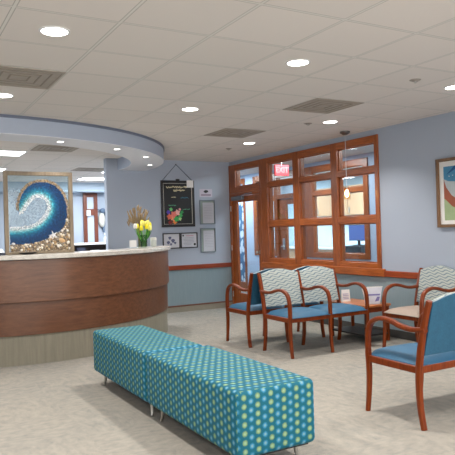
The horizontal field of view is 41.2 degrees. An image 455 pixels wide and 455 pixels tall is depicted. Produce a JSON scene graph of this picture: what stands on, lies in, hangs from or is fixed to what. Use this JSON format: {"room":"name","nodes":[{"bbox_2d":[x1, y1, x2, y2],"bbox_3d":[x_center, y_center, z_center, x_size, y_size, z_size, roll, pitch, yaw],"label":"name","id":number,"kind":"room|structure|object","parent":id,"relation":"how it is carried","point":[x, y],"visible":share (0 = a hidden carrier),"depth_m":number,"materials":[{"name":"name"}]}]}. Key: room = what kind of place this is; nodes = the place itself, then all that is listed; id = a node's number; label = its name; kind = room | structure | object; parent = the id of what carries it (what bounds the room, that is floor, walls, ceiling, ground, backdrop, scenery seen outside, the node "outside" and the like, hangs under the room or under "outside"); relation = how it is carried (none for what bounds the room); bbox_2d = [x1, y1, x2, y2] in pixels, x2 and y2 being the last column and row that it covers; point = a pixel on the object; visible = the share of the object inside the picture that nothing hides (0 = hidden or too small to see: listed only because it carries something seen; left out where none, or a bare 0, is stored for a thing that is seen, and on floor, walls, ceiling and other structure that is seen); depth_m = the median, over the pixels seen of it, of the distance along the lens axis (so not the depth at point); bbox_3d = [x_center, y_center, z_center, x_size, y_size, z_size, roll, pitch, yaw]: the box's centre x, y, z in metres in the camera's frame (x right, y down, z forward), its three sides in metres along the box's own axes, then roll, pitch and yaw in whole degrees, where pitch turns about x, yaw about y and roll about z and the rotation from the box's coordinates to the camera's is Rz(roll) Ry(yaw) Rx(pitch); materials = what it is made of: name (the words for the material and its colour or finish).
{"room":"hospital interior","nodes":[
{"label":"hospital interior","id":0,"kind":"room"},
{"bbox_2d":[0,193,105,251],"bbox_3d":[-6.364,0.330,13.698,8.800,2.692,0.120,-2,0,-29],"label":"wall","id":1,"kind":"structure","parent":0,"point":[77,197],"depth_m":14.99,"materials":[{"name":"paint"}]},
{"bbox_2d":[0,181,103,192],"bbox_3d":[-6.260,-0.910,13.456,8.800,0.222,0.450,-2,0,-29],"label":"trim","id":2,"kind":"structure","parent":1,"relation":"attached to","point":[78,187],"depth_m":14.64,"materials":[{"name":"paint"}]},
{"bbox_2d":[83,193,98,242],"bbox_3d":[-3.433,0.365,15.244,0.360,2.460,0.068,-2,0,-29],"label":"door","id":3,"kind":"structure","parent":1,"relation":"in","point":[90,223],"depth_m":15.25,"materials":[{"name":"brown wood"}]},
{"bbox_2d":[86,210,90,215],"bbox_3d":[-3.483,-0.364,15.155,0.100,0.140,0.060,-2,0,-29],"label":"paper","id":4,"kind":"object","parent":3,"relation":"attached to","point":[88,212],"visible":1,"depth_m":15.13,"materials":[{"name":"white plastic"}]},
{"bbox_2d":[98,208,104,231],"bbox_3d":[-3.173,-0.188,15.355,0.268,0.610,0.140,-2,0,-29],"label":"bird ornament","id":5,"kind":"object","parent":1,"relation":"attached to","point":[102,210],"visible":0.85,"depth_m":15.30,"materials":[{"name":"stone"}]},
{"bbox_2d":[104,158,231,305],"bbox_3d":[-0.955,0.157,10.779,2.465,2.692,0.120,-2,0,-29],"label":"wall","id":6,"kind":"structure","parent":0,"point":[124,190],"depth_m":10.77,"materials":[{"name":"paint"}]},
{"bbox_2d":[0,117,163,170],"bbox_3d":[-3.327,-1.036,7.526,6.220,0.192,3.255,-2,0,-29],"label":"trim","id":7,"kind":"structure","parent":6,"relation":"attached to","point":[7,125],"depth_m":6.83,"materials":[{"name":"paint"}]},
{"bbox_2d":[0,114,163,149],"bbox_3d":[-3.322,-1.118,7.513,6.248,0.030,3.254,-2,0,-29],"label":"trim","id":8,"kind":"structure","parent":6,"relation":"attached to","point":[1,115],"depth_m":6.80,"materials":[{"name":"paint"}]},
{"bbox_2d":[162,233,180,248],"bbox_3d":[-0.987,0.237,10.677,0.335,0.277,0.021,-2,0,-29],"label":"framed certificate","id":9,"kind":"object","parent":6,"relation":"attached to","point":[172,240],"visible":0.87,"depth_m":10.68,"materials":[{"name":"paper"}]},
{"bbox_2d":[160,164,194,226],"bbox_3d":[-0.883,-0.569,10.754,0.650,1.118,0.024,-2,0,-29],"label":"chalkboard","id":10,"kind":"object","parent":6,"relation":"attached to","point":[177,200],"visible":1,"depth_m":10.74,"materials":[{"name":"black plastic"}]},
{"bbox_2d":[171,211,176,217],"bbox_3d":[-0.953,-0.227,10.709,0.126,0.126,0.003,-2,0,-29],"label":"flower","id":11,"kind":"object","parent":10,"relation":"on","point":[173,213],"depth_m":10.71,"materials":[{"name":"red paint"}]},
{"bbox_2d":[187,180,192,187],"bbox_3d":[-0.674,-0.781,10.862,0.130,0.130,0.004,-2,0,-29],"label":"paper note","id":12,"kind":"object","parent":10,"relation":"attached to","point":[189,182],"visible":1,"depth_m":10.86,"materials":[{"name":"white paper"}]},
{"bbox_2d":[180,232,197,247],"bbox_3d":[-0.687,0.229,10.847,0.335,0.277,0.021,-2,0,-29],"label":"framed certificate","id":13,"kind":"object","parent":6,"relation":"attached to","point":[188,240],"visible":1,"depth_m":10.85,"materials":[{"name":"paper"}]},
{"bbox_2d":[167,302,232,312],"bbox_3d":[-0.669,1.447,10.835,1.795,0.095,0.018,-2,0,-29],"label":"baseboard","id":14,"kind":"structure","parent":6,"relation":"attached to","point":[214,305],"depth_m":10.90,"materials":[{"name":"wood"}]},
{"bbox_2d":[169,262,231,270],"bbox_3d":[-0.688,0.710,10.832,1.795,0.080,0.030,-2,0,-29],"label":"trim","id":15,"kind":"structure","parent":6,"relation":"attached to","point":[213,265],"depth_m":10.93,"materials":[{"name":"brown wood"}]},
{"bbox_2d":[168,300,232,307],"bbox_3d":[-0.670,1.388,10.832,1.795,0.023,0.024,-2,0,-29],"label":"trim","id":16,"kind":"structure","parent":6,"relation":"attached to","point":[230,300],"depth_m":10.91,"materials":[{"name":"brown wood"}]},
{"bbox_2d":[199,189,211,196],"bbox_3d":[-0.396,-0.628,11.038,0.260,0.144,0.006,-2,0,-29],"label":"card","id":17,"kind":"object","parent":6,"relation":"attached to","point":[202,192],"visible":1,"depth_m":11.03,"materials":[{"name":"white paper"}]},
{"bbox_2d":[199,200,215,223],"bbox_3d":[-0.367,-0.279,11.034,0.310,0.440,0.029,-2,0,-29],"label":"holder","id":18,"kind":"object","parent":6,"relation":"attached to","point":[206,207],"visible":1,"depth_m":11.04,"materials":[{"name":"plastic"}]},
{"bbox_2d":[200,228,215,252],"bbox_3d":[-0.352,0.231,11.032,0.310,0.440,0.029,-2,0,-29],"label":"holder","id":19,"kind":"object","parent":6,"relation":"attached to","point":[207,235],"visible":1,"depth_m":11.04,"materials":[{"name":"plastic"}]},
{"bbox_2d":[0,0,454,182],"bbox_3d":[0.056,-1.284,7.354,13.800,0.100,17.900,-2,0,-29],"label":"ceiling","id":20,"kind":"structure","parent":0,"point":[128,65],"depth_m":4.79,"materials":[{"name":"tile"}]},
{"bbox_2d":[0,93,13,97],"bbox_3d":[-2.005,-1.177,5.394,0.192,0.007,0.192,-2,0,-29],"label":"recessed light","id":21,"kind":"object","parent":20,"relation":"in","point":[2,95],"visible":1,"depth_m":5.40,"materials":[{"name":"white plastic"}]},
{"bbox_2d":[0,150,27,156],"bbox_3d":[-3.646,-1.113,8.969,1.220,0.007,0.610,-2,0,-29],"label":"light panel","id":22,"kind":"object","parent":20,"relation":"attached to","point":[2,152],"visible":1,"depth_m":9.16,"materials":[{"name":"white plastic"}]},
{"bbox_2d":[0,65,65,89],"bbox_3d":[-1.658,-1.190,4.803,0.600,0.006,0.600,-2,0,-29],"label":"ceiling vent","id":23,"kind":"object","parent":20,"relation":"in","point":[9,75],"visible":1,"depth_m":4.81,"materials":[{"name":"metal"}]},
{"bbox_2d":[38,26,69,36],"bbox_3d":[-1.070,-1.212,3.741,0.192,0.007,0.192,-2,0,-29],"label":"recessed light","id":24,"kind":"object","parent":20,"relation":"in","point":[56,31],"visible":1,"depth_m":3.73,"materials":[{"name":"white plastic"}]},
{"bbox_2d":[30,145,78,151],"bbox_3d":[-2.499,-1.148,8.808,0.600,0.006,0.600,-2,0,-29],"label":"ceiling vent","id":25,"kind":"object","parent":20,"relation":"in","point":[53,148],"visible":0.94,"depth_m":8.82,"materials":[{"name":"metal"}]},
{"bbox_2d":[71,168,103,171],"bbox_3d":[-2.700,-1.130,11.825,0.600,0.006,0.600,-2,0,-29],"label":"ceiling vent","id":26,"kind":"object","parent":20,"relation":"in","point":[76,169],"visible":0.95,"depth_m":11.82,"materials":[{"name":"metal"}]},
{"bbox_2d":[75,177,103,179],"bbox_3d":[-2.826,-1.117,13.937,1.220,0.007,0.610,-2,0,-29],"label":"light panel","id":27,"kind":"object","parent":20,"relation":"attached to","point":[82,178],"visible":0.49,"depth_m":13.75,"materials":[{"name":"white plastic"}]},
{"bbox_2d":[181,107,198,110],"bbox_3d":[-0.388,-1.222,6.252,0.192,0.007,0.192,-2,0,-29],"label":"recessed light","id":28,"kind":"object","parent":20,"relation":"in","point":[185,108],"visible":1,"depth_m":6.25,"materials":[{"name":"white plastic"}]},
{"bbox_2d":[204,128,265,137],"bbox_3d":[0.093,-1.229,7.896,0.600,0.006,0.600,-2,0,-29],"label":"ceiling vent","id":29,"kind":"object","parent":20,"relation":"in","point":[227,132],"visible":1,"depth_m":7.88,"materials":[{"name":"metal"}]},
{"bbox_2d":[274,162,288,175],"bbox_3d":[0.988,-1.101,11.117,0.300,0.292,0.100,-2,0,-29],"label":"exit sign","id":30,"kind":"object","parent":20,"relation":"hanging from","point":[279,170],"visible":0.87,"depth_m":11.10,"materials":[{"name":"red plastic"}]},
{"bbox_2d":[285,59,310,65],"bbox_3d":[0.537,-1.256,4.615,0.192,0.007,0.192,-2,0,-29],"label":"recessed light","id":31,"kind":"object","parent":20,"relation":"in","point":[295,62],"visible":1,"depth_m":4.61,"materials":[{"name":"white"}]},
{"bbox_2d":[283,98,362,113],"bbox_3d":[0.993,-1.262,6.304,0.600,0.006,0.600,-2,0,-29],"label":"ceiling vent","id":32,"kind":"object","parent":20,"relation":"in","point":[318,105],"visible":1,"depth_m":6.29,"materials":[{"name":"metal"}]},
{"bbox_2d":[322,120,337,123],"bbox_3d":[1.235,-1.266,7.262,0.192,0.007,0.192,-2,0,-29],"label":"recessed light","id":33,"kind":"object","parent":20,"relation":"in","point":[329,121],"visible":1,"depth_m":7.23,"materials":[{"name":"white"}]},
{"bbox_2d":[340,131,350,196],"bbox_3d":[1.575,-0.826,8.043,0.136,0.900,0.136,-2,0,-29],"label":"pendant lamp","id":34,"kind":"object","parent":20,"relation":"hanging from","point":[341,132],"visible":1,"depth_m":8.03,"materials":[{"name":"silver metal"}]},
{"bbox_2d":[409,78,420,82],"bbox_3d":[1.640,-1.275,5.285,0.100,0.030,0.100,-2,0,-29],"label":"sprinkler","id":35,"kind":"object","parent":20,"relation":"attached to","point":[416,79],"visible":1,"depth_m":5.26,"materials":[{"name":"metal"}]},
{"bbox_2d":[444,85,454,89],"bbox_3d":[2.103,-1.299,5.605,0.192,0.007,0.192,-2,0,-29],"label":"recessed light","id":36,"kind":"object","parent":20,"relation":"in","point":[450,87],"visible":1,"depth_m":5.61,"materials":[{"name":"white plastic"}]},
{"bbox_2d":[0,291,454,454],"bbox_3d":[0.139,1.517,7.343,13.800,0.120,17.900,-2,0,-29],"label":"floor","id":37,"kind":"structure","parent":0,"point":[66,407],"depth_m":4.99,"materials":[{"name":"carpet"}]},
{"bbox_2d":[49,242,105,251],"bbox_3d":[-3.420,0.978,14.246,1.530,1.225,0.500,-2,0,-29],"label":"credenza","id":38,"kind":"object","parent":37,"relation":"on","point":[94,245],"visible":0.07,"depth_m":14.52,"materials":[{"name":"white wood"}]},
{"bbox_2d":[75,247,85,251],"bbox_3d":[-3.428,0.604,14.110,0.200,0.270,0.202,-2,0,-29],"label":"storage box","id":39,"kind":"object","parent":38,"relation":"on","point":[81,248],"visible":0.4,"depth_m":14.04,"materials":[{"name":"paper"}]},
{"bbox_2d":[0,246,170,366],"bbox_3d":[-2.477,0.926,7.707,4.278,1.220,2.172,-2,0,-29],"label":"reception desk","id":40,"kind":"object","parent":37,"relation":"on","point":[52,305],"visible":0.94,"depth_m":6.93,"materials":[{"name":"walnut laminate"},{"name":"grey-beige ribbed laminate"},{"name":"stone"}]},
{"bbox_2d":[19,252,36,254],"bbox_3d":[-2.260,0.293,6.851,0.210,0.022,0.116,-2,0,-29],"label":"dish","id":41,"kind":"object","parent":40,"relation":"on","point":[24,253],"visible":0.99,"depth_m":6.82,"materials":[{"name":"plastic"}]},
{"bbox_2d":[2,171,73,254],"bbox_3d":[-2.205,-0.174,7.087,0.786,0.955,0.060,-2,0,-29],"label":"mosaic","id":42,"kind":"object","parent":40,"relation":"on","point":[56,218],"visible":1,"depth_m":7.09,"materials":[{"name":"blue glass"}]},
{"bbox_2d":[0,246,170,260],"bbox_3d":[-2.546,0.343,7.573,4.315,0.052,1.973,-2,0,-22],"label":"countertop","id":43,"kind":"structure","parent":40,"relation":"on","point":[146,249],"depth_m":7.03,"materials":[{"name":"white stone"}]},
{"bbox_2d":[128,240,137,247],"bbox_3d":[-1.283,0.227,8.209,0.120,0.108,0.060,-2,0,-29],"label":"card holder","id":44,"kind":"object","parent":40,"relation":"on","point":[132,243],"visible":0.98,"depth_m":8.20,"materials":[{"name":"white plastic"}]},
{"bbox_2d":[127,204,149,246],"bbox_3d":[-1.274,-0.025,8.659,0.318,0.615,0.115,-2,0,-29],"label":"bunch","id":45,"kind":"object","parent":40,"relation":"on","point":[135,219],"visible":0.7,"depth_m":8.64,"materials":[{"name":"beige plant"}]},
{"bbox_2d":[150,237,156,246],"bbox_3d":[-1.082,0.211,8.828,0.094,0.132,0.094,-2,0,-29],"label":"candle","id":46,"kind":"object","parent":40,"relation":"on","point":[153,239],"visible":1,"depth_m":8.79,"materials":[{"name":"wax"}]},
{"bbox_3d":[-1.179,0.192,8.521,0.110,0.175,0.110,-2,0,-29],"label":"glass vase","id":47,"kind":"object","parent":40,"relation":"on","visible":0},
{"bbox_2d":[133,224,142,245],"bbox_3d":[-1.254,0.107,8.466,0.055,0.326,0.147,-2,0,36],"label":"tulip","id":48,"kind":"object","parent":47,"relation":"in","point":[134,225],"visible":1,"depth_m":8.44,"materials":[{"name":"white plant"}]},
{"bbox_2d":[139,226,143,246],"bbox_3d":[-1.194,0.120,8.464,0.064,0.295,0.102,-2,0,21],"label":"tulip","id":49,"kind":"object","parent":47,"relation":"in","point":[141,227],"visible":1,"depth_m":8.45,"materials":[{"name":"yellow plant"}]},
{"bbox_2d":[144,224,148,245],"bbox_3d":[-1.135,0.108,8.493,0.063,0.315,0.086,-2,0,-29],"label":"tulip","id":50,"kind":"object","parent":47,"relation":"in","point":[146,225],"visible":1,"depth_m":8.48,"materials":[{"name":"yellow plant"}]},
{"bbox_2d":[145,225,151,243],"bbox_3d":[-1.117,0.118,8.507,0.113,0.296,0.062,-2,0,2],"label":"tulip","id":51,"kind":"object","parent":47,"relation":"in","point":[149,226],"visible":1,"depth_m":8.50,"materials":[{"name":"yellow plant"}]},
{"bbox_2d":[93,325,201,415],"bbox_3d":[-0.730,1.218,5.321,0.520,0.521,1.335,-2,0,-29],"label":"upholstered bench","id":52,"kind":"object","parent":37,"relation":"on","point":[120,354],"visible":0.69,"depth_m":5.11,"materials":[{"name":"teal fabric"}]},
{"bbox_2d":[146,345,314,454],"bbox_3d":[-0.040,1.193,4.135,0.555,0.521,1.380,-2,0,-29],"label":"upholstered bench","id":53,"kind":"object","parent":37,"relation":"on","point":[242,405],"visible":1,"depth_m":3.65,"materials":[{"name":"teal fabric"}]},
{"bbox_2d":[225,266,324,347],"bbox_3d":[0.635,0.973,7.790,1.165,0.948,0.685,-2,0,-29],"label":"chair","id":54,"kind":"object","parent":37,"relation":"on","point":[253,306],"visible":0.32,"depth_m":7.48,"materials":[{"name":"fabric"}]},
{"bbox_2d":[289,246,332,257],"bbox_3d":[2.775,0.961,15.565,0.670,0.900,4.800,-2,0,-29],"label":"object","id":55,"kind":"structure","parent":37,"relation":"on","point":[291,248],"depth_m":15.81,"materials":[{"name":"white plastic"}]},
{"bbox_2d":[289,246,332,249],"bbox_3d":[2.762,0.532,15.567,0.670,0.040,4.800,-2,0,-29],"label":"countertop","id":56,"kind":"structure","parent":55,"relation":"on","point":[290,247],"depth_m":15.65,"materials":[{"name":"white plastic"}]},
{"bbox_2d":[257,266,368,358],"bbox_3d":[1.025,0.958,7.183,1.165,0.948,0.685,-2,0,-29],"label":"loveseat","id":57,"kind":"object","parent":37,"relation":"on","point":[277,286],"visible":0.99,"depth_m":7.19,"materials":[{"name":"white fabric"}]},
{"bbox_2d":[332,298,390,339],"bbox_3d":[1.682,1.182,7.728,0.420,0.460,0.720,-2,0,-29],"label":"table","id":58,"kind":"object","parent":37,"relation":"on","point":[355,330],"visible":0.52,"depth_m":7.59,"materials":[{"name":"brown wood"}]},
{"bbox_2d":[341,289,349,301],"bbox_3d":[1.532,0.881,7.856,0.110,0.150,0.060,-2,0,-9],"label":"table sign","id":59,"kind":"object","parent":58,"relation":"on","point":[345,294],"visible":0.99,"depth_m":7.84,"materials":[{"name":"white paper"}]},
{"bbox_2d":[333,326,387,336],"bbox_3d":[1.686,1.322,7.727,0.380,0.020,0.680,-2,0,-29],"label":"shelf","id":60,"kind":"object","parent":58,"relation":"attached to","point":[355,330],"depth_m":7.67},
{"bbox_2d":[362,286,381,303],"bbox_3d":[1.796,0.841,7.502,0.280,0.211,0.066,-2,0,-4],"label":"rack","id":61,"kind":"object","parent":58,"relation":"on","point":[374,293],"visible":0.76,"depth_m":7.47,"materials":[{"name":"white paper"}]},
{"bbox_2d":[365,292,454,430],"bbox_3d":[1.723,0.927,4.677,1.165,0.948,0.685,-2,0,-29],"label":"chair","id":62,"kind":"object","parent":37,"relation":"on","point":[434,349],"visible":1,"depth_m":4.28,"materials":[{"name":"brown wood"}]},
{"bbox_2d":[382,265,454,347],"bbox_3d":[2.337,0.917,6.598,0.685,0.948,1.165,-2,0,-29],"label":"chair","id":63,"kind":"object","parent":37,"relation":"on","point":[433,282],"visible":0.7,"depth_m":6.91,"materials":[{"name":"brown wood"}]},
{"bbox_3d":[3.001,1.018,12.722,0.700,0.750,1.430,-2,0,-29],"label":"desk","id":64,"kind":"object","parent":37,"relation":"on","visible":0},
{"bbox_2d":[345,245,364,252],"bbox_3d":[2.783,0.516,12.868,0.470,0.265,0.520,-2,0,-29],"label":"printer","id":65,"kind":"object","parent":64,"relation":"on","point":[352,248],"visible":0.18,"depth_m":12.73,"materials":[{"name":"black plastic"}]},
{"bbox_2d":[349,224,364,244],"bbox_3d":[2.803,0.159,12.887,0.180,0.440,0.540,-2,0,-29],"label":"monitor","id":66,"kind":"object","parent":65,"relation":"on","point":[356,232],"visible":0.73,"depth_m":12.87,"materials":[{"name":"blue plastic"}]},
{"bbox_2d":[240,152,376,281],"bbox_3d":[2.010,0.071,11.360,0.080,2.692,9.400,-2,0,-29],"label":"wall","id":67,"kind":"structure","parent":0,"point":[253,266],"depth_m":11.80,"materials":[{"name":"paint"}]},
{"bbox_2d":[239,178,247,288],"bbox_3d":[0.180,0.175,14.586,0.108,2.618,1.176,-2,0,-29],"label":"window","id":68,"kind":"structure","parent":67,"relation":"in","point":[242,205],"depth_m":14.27,"materials":[{"name":"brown glass"}]},
{"bbox_2d":[252,173,276,255],"bbox_3d":[0.855,-0.271,13.370,0.110,1.780,0.898,-2,0,-29],"label":"window","id":69,"kind":"structure","parent":67,"relation":"in","point":[255,179],"depth_m":13.62,"materials":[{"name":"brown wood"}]},
{"bbox_2d":[275,170,292,257],"bbox_3d":[1.328,0.132,12.524,0.138,2.620,1.016,-2,0,-29],"label":"door","id":70,"kind":"structure","parent":67,"relation":"in","point":[282,201],"depth_m":12.79,"materials":[{"name":"brown wood"}]},
{"bbox_2d":[304,157,370,259],"bbox_3d":[2.031,-0.315,11.289,0.110,1.780,1.840,-2,0,-29],"label":"window","id":71,"kind":"structure","parent":67,"relation":"in","point":[311,192],"depth_m":11.53,"materials":[{"name":"brown wood"}]},
{"bbox_2d":[273,175,364,246],"bbox_3d":[3.041,0.046,12.806,3.140,2.692,11.100,-2,0,-29],"label":"wall","id":72,"kind":"structure","parent":0,"point":[325,239],"depth_m":16.45,"materials":[{"name":"paint"}]},
{"bbox_2d":[317,184,363,216],"bbox_3d":[3.136,-0.677,15.172,0.363,0.750,2.500,-2,0,-29],"label":"upper cabinet","id":73,"kind":"object","parent":72,"relation":"attached to","point":[354,203],"visible":0.38,"depth_m":15.12,"materials":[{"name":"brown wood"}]},
{"bbox_2d":[229,111,454,332],"bbox_3d":[3.157,0.014,5.918,0.090,2.692,12.395,-2,0,-29],"label":"wall","id":74,"kind":"structure","parent":0,"point":[411,239],"depth_m":7.47,"materials":[{"name":"paint"}]},
{"bbox_2d":[228,159,260,193],"bbox_3d":[0.341,-0.896,10.835,0.120,0.520,1.089,-2,0,-29],"label":"window","id":75,"kind":"structure","parent":74,"relation":"in","point":[235,186],"depth_m":10.95,"materials":[{"name":"brown wood"}]},
{"bbox_2d":[230,192,260,302],"bbox_3d":[0.330,0.421,10.809,0.142,2.068,0.946,-2,0,-29],"label":"door","id":76,"kind":"structure","parent":74,"relation":"in","point":[240,297],"depth_m":11.12,"materials":[{"name":"brown wood"}]},
{"bbox_2d":[229,190,263,303],"bbox_3d":[0.379,0.414,10.829,0.122,2.098,1.089,-2,0,-29],"label":"trim","id":77,"kind":"structure","parent":74,"relation":"attached to","point":[256,191],"depth_m":11.21,"materials":[{"name":"brown wood"}]},
{"bbox_2d":[260,134,381,268],"bbox_3d":[1.325,-0.312,9.125,0.120,1.760,2.830,-2,0,-29],"label":"window","id":78,"kind":"structure","parent":74,"relation":"in","point":[338,221],"depth_m":8.97,"materials":[{"name":"brown wood"}]},
{"bbox_2d":[262,262,385,276],"bbox_3d":[1.317,0.613,9.061,0.045,0.106,2.900,-2,0,-29],"label":"trim","id":79,"kind":"structure","parent":74,"relation":"attached to","point":[376,272],"depth_m":8.49,"materials":[{"name":"brown wood"}]},
{"bbox_2d":[311,319,416,341],"bbox_3d":[3.418,1.301,5.409,0.018,0.100,11.300,-2,0,-29],"label":"baseboard","id":80,"kind":"structure","parent":74,"relation":"attached to","point":[394,333],"depth_m":7.73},
{"bbox_2d":[384,271,417,278],"bbox_3d":[4.087,0.520,4.178,0.030,0.080,8.470,-2,0,-29],"label":"trim","id":81,"kind":"structure","parent":74,"relation":"attached to","point":[396,274],"depth_m":7.54,"materials":[{"name":"brown wood"}]},
{"bbox_2d":[435,157,454,227],"bbox_3d":[2.601,-0.400,6.746,0.038,0.790,0.660,-2,0,-29],"label":"framed picture","id":82,"kind":"object","parent":74,"relation":"attached to","point":[445,167],"visible":1,"depth_m":6.93,"materials":[{"name":"multicoloured paper"}]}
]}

